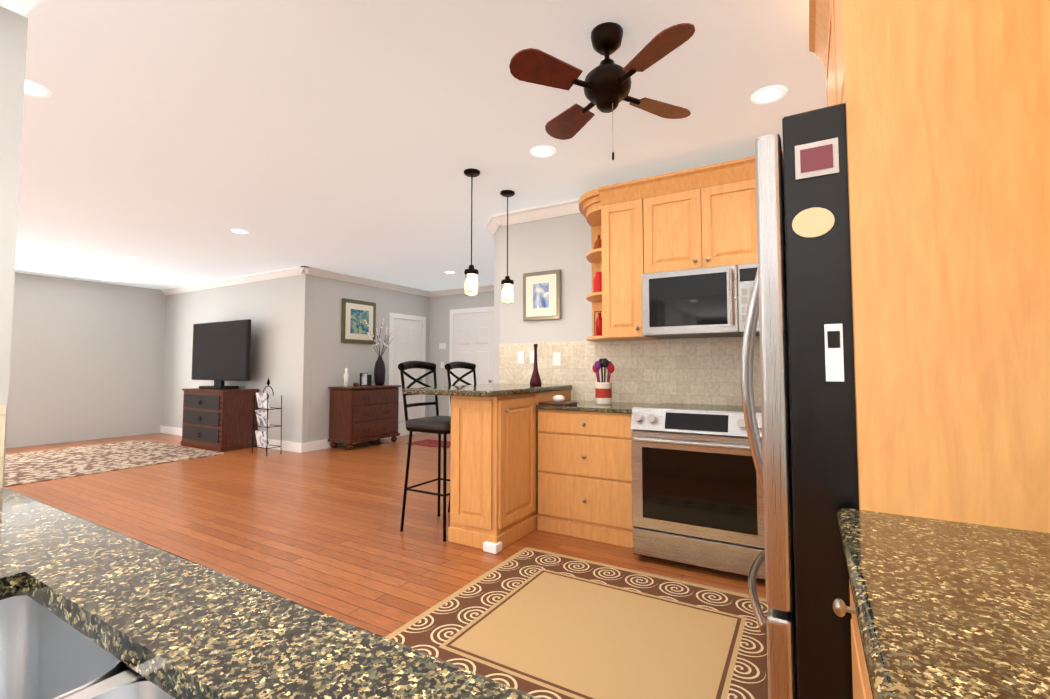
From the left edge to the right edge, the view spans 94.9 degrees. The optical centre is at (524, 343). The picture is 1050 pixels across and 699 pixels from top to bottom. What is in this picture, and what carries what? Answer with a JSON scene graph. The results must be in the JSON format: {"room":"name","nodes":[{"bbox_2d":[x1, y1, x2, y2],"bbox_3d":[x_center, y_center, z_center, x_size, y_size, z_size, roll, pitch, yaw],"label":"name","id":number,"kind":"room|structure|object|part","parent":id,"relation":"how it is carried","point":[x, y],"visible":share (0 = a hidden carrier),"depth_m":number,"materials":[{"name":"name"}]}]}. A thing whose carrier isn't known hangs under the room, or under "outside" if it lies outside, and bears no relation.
{"room":"kitchen","nodes":[
{"label":"kitchen","id":0,"kind":"room"},
{"bbox_2d":[0,6,27,487],"bbox_3d":[-2.033,0.160,-0.123,0.120,2.049,2.995,-2,-3,30],"label":"wall","id":1,"kind":"structure","parent":0,"point":[13,35],"depth_m":1.15,"materials":[{"name":"grey paint"}]},
{"bbox_2d":[0,405,5,487],"bbox_3d":[-1.649,0.204,0.401,0.012,0.190,1.690,-2,-3,30],"label":"trim","id":2,"kind":"structure","parent":1,"relation":"attached to","point":[2,407],"depth_m":1.12,"materials":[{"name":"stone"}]},
{"bbox_2d":[0,0,39,16],"bbox_3d":[-1.020,-1.168,-0.653,2.470,0.549,2.990,-2,-3,30],"label":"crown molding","id":3,"kind":"structure","parent":0,"point":[24,8],"depth_m":1.15,"materials":[{"name":"white"}]},
{"bbox_2d":[29,568,123,659],"bbox_3d":[-1.113,0.783,0.642,0.664,0.880,0.635,-2,-3,30],"label":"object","id":4,"kind":"structure","parent":0,"point":[91,606],"depth_m":0.58,"materials":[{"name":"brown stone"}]},
{"bbox_2d":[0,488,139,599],"bbox_3d":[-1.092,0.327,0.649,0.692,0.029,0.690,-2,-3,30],"label":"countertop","id":5,"kind":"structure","parent":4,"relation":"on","point":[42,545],"depth_m":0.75,"materials":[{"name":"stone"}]},
{"bbox_2d":[6,272,165,447],"bbox_3d":[-8.421,0.180,5.866,0.150,2.600,7.170,-2,-3,30],"label":"wall","id":6,"kind":"structure","parent":0,"point":[86,360],"depth_m":7.83,"materials":[{"name":"grey paint"}]},
{"bbox_2d":[161,274,312,442],"bbox_3d":[-4.829,0.278,7.846,4.050,2.600,0.120,-2,-3,30],"label":"wall","id":7,"kind":"structure","parent":0,"point":[278,312],"depth_m":7.26,"materials":[{"name":"grey paint"}]},
{"bbox_2d":[160,425,301,452],"bbox_3d":[-4.856,1.508,7.722,4.066,0.130,0.016,-2,-3,30],"label":"baseboard","id":8,"kind":"structure","parent":7,"relation":"attached to","point":[286,446],"depth_m":6.98,"materials":[{"name":"white wood"}]},
{"bbox_2d":[309,276,428,441],"bbox_3d":[-2.476,0.284,7.976,0.120,2.600,2.479,-2,-3,30],"label":"wall","id":9,"kind":"structure","parent":0,"point":[333,357],"depth_m":7.30,"materials":[{"name":"grey paint"}]},
{"bbox_2d":[341,298,375,343],"bbox_3d":[-2.619,-0.335,7.614,0.027,0.680,0.660,-2,-3,30],"label":"framed picture","id":10,"kind":"object","parent":9,"relation":"attached to","point":[354,326],"visible":0.88,"depth_m":7.57,"materials":[{"name":"green metal"}]},
{"bbox_2d":[302,428,420,452],"bbox_3d":[-2.453,1.513,7.820,0.016,0.130,2.580,-2,-3,30],"label":"baseboard","id":11,"kind":"structure","parent":9,"relation":"attached to","point":[304,447],"depth_m":6.98,"materials":[{"name":"white wood"}]},
{"bbox_2d":[388,312,425,437],"bbox_3d":[-2.042,0.553,8.496,0.087,2.115,0.890,-2,-3,30],"label":"hall door","id":12,"kind":"structure","parent":9,"relation":"in","point":[408,343],"depth_m":8.52,"materials":[{"name":"white wood"}]},
{"bbox_2d":[3,432,765,636],"bbox_3d":[-3.002,1.447,4.154,11.170,0.100,9.800,-2,-3,30],"label":"floor","id":13,"kind":"structure","parent":0,"point":[318,530],"depth_m":3.65,"materials":[{"name":"brown wood"}]},
{"bbox_2d":[4,440,224,486],"bbox_3d":[-5.869,1.484,6.006,2.450,0.008,2.800,-2,-3,30],"label":"living room rug","id":14,"kind":"object","parent":13,"relation":"on","point":[32,467],"visible":1,"depth_m":6.16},
{"bbox_2d":[181,388,258,451],"bbox_3d":[-4.622,1.120,7.275,1.140,0.860,0.544,-2,-3,30],"label":"chest","id":15,"kind":"object","parent":13,"relation":"on","point":[219,420],"visible":1,"depth_m":7.01,"materials":[{"name":"brown wood"}]},
{"bbox_2d":[191,319,250,388],"bbox_3d":[-4.688,0.183,7.397,1.550,1.024,0.280,-2,-3,30],"label":"flat-screen tv","id":16,"kind":"object","parent":15,"relation":"on","point":[221,353],"visible":1,"depth_m":7.32,"materials":[{"name":"black plastic"}]},
{"bbox_2d":[252,377,281,455],"bbox_3d":[-3.547,0.994,6.642,0.350,1.050,0.212,-2,-3,30],"label":"magazine rack","id":17,"kind":"object","parent":13,"relation":"on","point":[262,418],"visible":1,"depth_m":6.58,"materials":[{"name":"black metal"}]},
{"bbox_2d":[328,385,400,449],"bbox_3d":[-2.434,1.105,7.377,0.485,0.900,1.000,-2,-3,30],"label":"dresser","id":18,"kind":"object","parent":13,"relation":"on","point":[358,414],"visible":1,"depth_m":7.07,"materials":[{"name":"brown wood"}]},
{"bbox_2d":[344,368,371,386],"bbox_3d":[-2.513,0.511,7.301,0.165,0.280,0.580,-2,-3,30],"label":"frame","id":19,"kind":"object","parent":18,"relation":"on","point":[365,379],"visible":1,"depth_m":7.36,"materials":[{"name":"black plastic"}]},
{"bbox_2d":[364,318,397,384],"bbox_3d":[-2.287,0.143,7.700,0.308,1.053,0.623,-2,-3,30],"label":"vase","id":20,"kind":"object","parent":18,"relation":"on","point":[379,372],"visible":1,"depth_m":7.63,"materials":[{"name":"black ceramic"}]},
{"bbox_2d":[398,361,450,541],"bbox_3d":[-0.662,0.750,3.630,0.520,1.241,0.432,-2,-3,30],"label":"bar stool","id":21,"kind":"object","parent":13,"relation":"on","point":[438,424],"visible":0.73,"depth_m":3.54,"materials":[{"name":"black metal"}]},
{"bbox_2d":[406,439,450,447],"bbox_3d":[-1.379,1.557,7.490,0.800,0.008,0.500,-2,-3,30],"label":"rug","id":22,"kind":"object","parent":13,"relation":"on","point":[430,442],"visible":0.64,"depth_m":7.46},
{"bbox_2d":[445,361,476,511],"bbox_3d":[-0.389,0.774,4.095,0.520,1.241,0.432,-2,-3,30],"label":"bar stool","id":23,"kind":"object","parent":13,"relation":"on","point":[458,364],"visible":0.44,"depth_m":4.21,"materials":[{"name":"black metal"}]},
{"bbox_2d":[448,392,539,553],"bbox_3d":[-0.216,0.860,3.423,0.404,1.000,0.518,-2,-3,30],"label":"base cabinet","id":24,"kind":"object","parent":13,"relation":"on","point":[493,465],"depth_m":3.23,"materials":[{"name":"brown wood"}]},
{"bbox_2d":[403,384,571,395],"bbox_3d":[-0.228,0.354,3.725,0.744,0.039,1.227,-2,-3,30],"label":"countertop","id":25,"kind":"structure","parent":24,"relation":"on","point":[480,389],"depth_m":3.37,"materials":[{"name":"stone"}]},
{"bbox_2d":[530,344,541,385],"bbox_3d":[0.085,0.173,3.858,0.100,0.335,0.100,-2,-3,30],"label":"decanter","id":26,"kind":"object","parent":25,"relation":"on","point":[535,379],"visible":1,"depth_m":3.83,"materials":[{"name":"red glass"}]},
{"bbox_2d":[386,547,767,698],"bbox_3d":[0.340,1.294,2.157,1.600,0.008,1.420,-2,-3,30],"label":"kitchen rug","id":27,"kind":"object","parent":13,"relation":"on","point":[540,624],"visible":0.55,"depth_m":2.14,"materials":[{"name":"fabric"}]},
{"bbox_2d":[536,408,633,548],"bbox_3d":[0.569,0.929,3.601,0.769,0.880,0.610,-2,-3,30],"label":"base cabinet","id":28,"kind":"object","parent":13,"relation":"on","point":[584,459],"depth_m":3.34,"materials":[{"name":"brown wood"}]},
{"bbox_2d":[630,403,764,579],"bbox_3d":[1.175,0.862,3.102,0.774,0.905,0.861,-2,-3,30],"label":"range","id":29,"kind":"object","parent":13,"relation":"on","point":[697,498],"visible":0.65,"depth_m":2.79,"materials":[{"name":"grey metal"}]},
{"bbox_2d":[741,103,858,698],"bbox_3d":[1.060,0.373,1.281,0.868,1.738,0.913,-2,-3,30],"label":"refrigerator","id":30,"kind":"object","parent":13,"relation":"on","point":[804,456],"visible":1,"depth_m":1.03,"materials":[{"name":"black metal"}]},
{"bbox_2d":[792,207,834,237],"bbox_3d":[0.619,-0.260,1.037,0.079,0.065,0.004,-2,-3,30],"label":"magnet","id":31,"kind":"object","parent":30,"relation":"attached to","point":[817,221],"depth_m":1.03,"materials":[{"name":"beige"}]},
{"bbox_2d":[795,137,838,179],"bbox_3d":[0.628,-0.397,1.038,0.080,0.075,0.004,-2,-3,30],"label":"magnet","id":32,"kind":"object","parent":30,"relation":"attached to","point":[817,158],"depth_m":1.04,"materials":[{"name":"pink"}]},
{"bbox_2d":[824,324,843,381],"bbox_3d":[0.646,0.020,1.006,0.032,0.120,0.006,-2,-3,30],"label":"magnet","id":33,"kind":"object","parent":30,"relation":"attached to","point":[834,359],"depth_m":1.00,"materials":[{"name":"grey plastic"}]},
{"bbox_2d":[837,512,859,698],"bbox_3d":[0.824,0.781,0.607,0.652,0.880,0.378,-2,-3,30],"label":"base cabinet","id":34,"kind":"object","parent":13,"relation":"on","point":[854,581],"depth_m":0.79,"materials":[{"name":"brown wood"}]},
{"bbox_2d":[852,588,887,698],"bbox_3d":[0.617,0.763,0.254,0.652,0.880,0.440,-2,-3,30],"label":"base cabinet","id":35,"kind":"object","parent":13,"relation":"on","point":[869,682],"depth_m":0.57,"materials":[{"name":"brown wood"}]},
{"bbox_2d":[844,508,1049,698],"bbox_3d":[0.544,0.302,0.153,0.654,0.029,1.484,-2,-3,30],"label":"countertop","id":36,"kind":"structure","parent":35,"relation":"on","point":[958,609],"depth_m":0.57,"materials":[{"name":"stone"}]},
{"bbox_2d":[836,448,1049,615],"bbox_3d":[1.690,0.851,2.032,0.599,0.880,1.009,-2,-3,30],"label":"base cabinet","id":37,"kind":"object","parent":13,"relation":"on","point":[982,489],"depth_m":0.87,"materials":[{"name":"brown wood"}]},
{"bbox_2d":[15,0,826,290],"bbox_3d":[-3.002,-1.250,4.287,11.170,0.100,9.800,-2,-3,30],"label":"ceiling","id":38,"kind":"structure","parent":0,"point":[170,143],"depth_m":2.79,"materials":[{"name":"white paint"}]},
{"bbox_2d":[24,80,51,96],"bbox_3d":[-2.505,-1.288,2.432,0.168,0.006,0.168,-2,-3,30],"label":"recessed light","id":39,"kind":"object","parent":38,"relation":"in","point":[31,88],"visible":0.6,"depth_m":2.45,"materials":[{"name":"white"}]},
{"bbox_2d":[124,257,139,259],"bbox_3d":[-5.120,-1.098,6.275,0.168,0.006,0.168,-2,-3,30],"label":"recessed light","id":40,"kind":"object","parent":38,"relation":"in","point":[129,258],"visible":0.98,"depth_m":6.25,"materials":[{"name":"white"}]},
{"bbox_2d":[231,229,248,233],"bbox_3d":[-2.962,-1.161,5.014,0.168,0.006,0.168,-2,-3,30],"label":"recessed light","id":41,"kind":"object","parent":38,"relation":"in","point":[239,231],"visible":1,"depth_m":5.01,"materials":[{"name":"white"}]},
{"bbox_2d":[464,168,479,295],"bbox_3d":[-0.383,-0.790,3.461,0.120,0.900,0.118,-2,-3,30],"label":"pendant light","id":42,"kind":"object","parent":38,"relation":"hanging from","point":[471,273],"visible":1,"depth_m":3.42,"materials":[{"name":"white glass"}]},
{"bbox_2d":[500,190,514,303],"bbox_3d":[-0.141,-0.769,3.875,0.120,0.900,0.118,-2,-3,30],"label":"pendant light","id":43,"kind":"object","parent":38,"relation":"hanging from","point":[507,282],"visible":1,"depth_m":3.83,"materials":[{"name":"white glass"}]},
{"bbox_2d":[531,146,555,157],"bbox_3d":[0.119,-1.253,3.155,0.168,0.006,0.168,-2,-3,30],"label":"recessed light","id":44,"kind":"object","parent":38,"relation":"in","point":[543,151],"visible":1,"depth_m":3.15,"materials":[{"name":"white"}]},
{"bbox_2d":[509,22,694,159],"bbox_3d":[0.346,-1.031,2.025,0.679,0.560,0.679,-1,-3,17],"label":"ceiling fan","id":45,"kind":"object","parent":38,"relation":"hanging from","point":[606,83],"visible":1,"depth_m":1.96,"materials":[{"name":"brown wood"}]},
{"bbox_2d":[751,85,786,103],"bbox_3d":[1.264,-1.285,2.498,0.168,0.006,0.168,-2,-3,30],"label":"recessed light","id":46,"kind":"object","parent":38,"relation":"in","point":[769,94],"visible":1,"depth_m":2.49,"materials":[{"name":"white"}]},
{"bbox_2d":[428,291,493,416],"bbox_3d":[1.196,0.253,7.351,7.090,2.600,0.150,-2,-3,30],"label":"wall","id":47,"kind":"structure","parent":0,"point":[440,307],"depth_m":8.86,"materials":[{"name":"grey paint"}]},
{"bbox_2d":[439,343,445,348],"bbox_3d":[-1.515,0.052,8.858,0.160,0.110,0.006,-2,-3,30],"label":"thermostat","id":48,"kind":"object","parent":47,"relation":"attached to","point":[442,345],"visible":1,"depth_m":8.86,"materials":[{"name":"white plastic"}]},
{"bbox_2d":[449,306,493,415],"bbox_3d":[-0.923,0.490,8.441,1.070,2.235,0.087,-2,-3,30],"label":"hall door","id":49,"kind":"structure","parent":47,"relation":"in","point":[471,339],"depth_m":8.50,"materials":[{"name":"white wood"}]},
{"bbox_2d":[476,680,539,698],"bbox_3d":[-0.069,0.297,0.051,0.300,0.029,0.690,-2,-3,30],"label":"countertop","id":50,"kind":"structure","parent":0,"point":[496,690],"depth_m":0.41,"materials":[{"name":"stone"}]},
{"bbox_2d":[0,593,174,698],"bbox_3d":[-0.492,0.426,0.301,0.750,0.200,0.475,-2,-3,30],"label":"double-bowl sink","id":51,"kind":"object","parent":50,"relation":"in","point":[45,653],"visible":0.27,"depth_m":0.63,"materials":[{"name":"silver metal"}]},
{"bbox_2d":[494,213,679,400],"bbox_3d":[1.099,0.078,3.803,3.370,2.600,0.200,-2,-3,30],"label":"wall","id":52,"kind":"structure","parent":0,"point":[562,244],"depth_m":4.26,"materials":[{"name":"grey paint"}]},
{"bbox_2d":[161,198,579,296],"bbox_3d":[-2.398,-0.990,7.557,8.600,0.095,3.230,-2,-3,30],"label":"crown molding","id":53,"kind":"structure","parent":52,"relation":"attached to","point":[495,223],"depth_m":7.14,"materials":[{"name":"white"}]},
{"bbox_2d":[517,351,524,363],"bbox_3d":[-0.037,0.126,4.330,0.075,0.115,0.010,-2,-3,30],"label":"outlet","id":54,"kind":"object","parent":52,"relation":"attached to","point":[520,357],"visible":1,"depth_m":4.33,"materials":[{"name":"white plastic"}]},
{"bbox_2d":[530,351,533,363],"bbox_3d":[0.075,0.123,4.265,0.075,0.115,0.008,-2,-3,30],"label":"outlet","id":55,"kind":"object","parent":52,"relation":"attached to","point":[531,357],"visible":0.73,"depth_m":4.27,"materials":[{"name":"white plastic"}]},
{"bbox_2d":[523,269,560,320],"bbox_3d":[0.146,-0.416,4.239,0.370,0.430,0.027,-2,-3,30],"label":"framed picture","id":56,"kind":"object","parent":52,"relation":"attached to","point":[541,295],"visible":1,"depth_m":4.22,"materials":[{"name":"silver metal"}]},
{"bbox_2d":[553,352,560,365],"bbox_3d":[0.274,0.137,4.148,0.075,0.115,0.008,-2,-3,30],"label":"outlet","id":57,"kind":"object","parent":52,"relation":"attached to","point":[556,358],"visible":1,"depth_m":4.14,"materials":[{"name":"white plastic"}]},
{"bbox_2d":[499,336,760,405],"bbox_3d":[1.131,0.213,3.653,3.168,0.495,0.013,-2,-3,30],"label":"backsplash","id":58,"kind":"structure","parent":52,"relation":"attached to","point":[694,370],"depth_m":3.75,"materials":[{"name":"tile"}]},
{"bbox_2d":[600,177,659,340],"bbox_3d":[0.827,-0.582,3.622,0.376,1.100,0.417,-2,-3,30],"label":"upper cabinet","id":59,"kind":"object","parent":52,"relation":"attached to","point":[626,208],"depth_m":3.45,"materials":[{"name":"brown wood"}]},
{"bbox_2d":[593,235,601,335],"bbox_3d":[0.578,-0.446,3.751,0.090,0.800,0.088,-2,-3,30],"label":"decor","id":60,"kind":"object","parent":59,"relation":"on","point":[597,283],"visible":0.56,"depth_m":3.72,"materials":[{"name":"red ceramic"}]},
{"bbox_2d":[652,156,757,271],"bbox_3d":[1.273,-0.812,3.373,0.780,0.665,0.417,-2,-3,30],"label":"upper cabinet","id":61,"kind":"object","parent":52,"relation":"attached to","point":[704,217],"depth_m":3.17,"materials":[{"name":"brown wood"}]},
{"bbox_2d":[642,262,759,338],"bbox_3d":[1.245,-0.266,3.297,0.774,0.427,0.526,-2,-3,30],"label":"microwave","id":62,"kind":"object","parent":61,"relation":"attached to","point":[709,302],"visible":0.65,"depth_m":3.13,"materials":[{"name":"silver metal"}]},
{"bbox_2d":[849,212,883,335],"bbox_3d":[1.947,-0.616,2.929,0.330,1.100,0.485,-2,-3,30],"label":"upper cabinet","id":63,"kind":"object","parent":52,"relation":"attached to","point":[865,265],"depth_m":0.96,"materials":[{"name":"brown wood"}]},
{"bbox_2d":[536,400,655,415],"bbox_3d":[0.567,0.474,3.616,0.770,0.029,0.624,-2,-3,30],"label":"countertop","id":64,"kind":"structure","parent":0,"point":[582,406],"depth_m":3.42,"materials":[{"name":"stone"}]},
{"bbox_2d":[538,395,576,405],"bbox_3d":[0.244,0.420,3.573,0.230,0.072,0.190,-2,-3,30],"label":"tray","id":65,"kind":"object","parent":64,"relation":"on","point":[558,400],"visible":1,"depth_m":3.54,"materials":[{"name":"brown wood"}]},
{"bbox_2d":[592,358,613,404],"bbox_3d":[0.590,0.286,3.627,0.176,0.346,0.126,-2,-3,30],"label":"utensil crock","id":66,"kind":"object","parent":64,"relation":"on","point":[603,393],"visible":1,"depth_m":3.58,"materials":[{"name":"beige ceramic"}]},
{"bbox_2d":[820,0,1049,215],"bbox_3d":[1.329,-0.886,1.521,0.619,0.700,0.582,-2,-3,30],"label":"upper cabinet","id":67,"kind":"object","parent":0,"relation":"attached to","point":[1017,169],"depth_m":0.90,"materials":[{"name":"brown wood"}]},
{"bbox_2d":[824,0,1049,175],"bbox_3d":[1.097,-0.906,1.124,0.619,0.700,0.582,-2,-3,30],"label":"upper cabinet","id":68,"kind":"object","parent":0,"relation":"attached to","point":[918,81],"depth_m":0.92,"materials":[{"name":"brown wood"}]},
{"bbox_3d":[0.938,0.040,0.814,0.629,2.380,0.029,-2,-3,30],"label":"fridge panel","id":69,"kind":"part","parent":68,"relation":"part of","materials":[{"name":"brown wood"}]}
]}

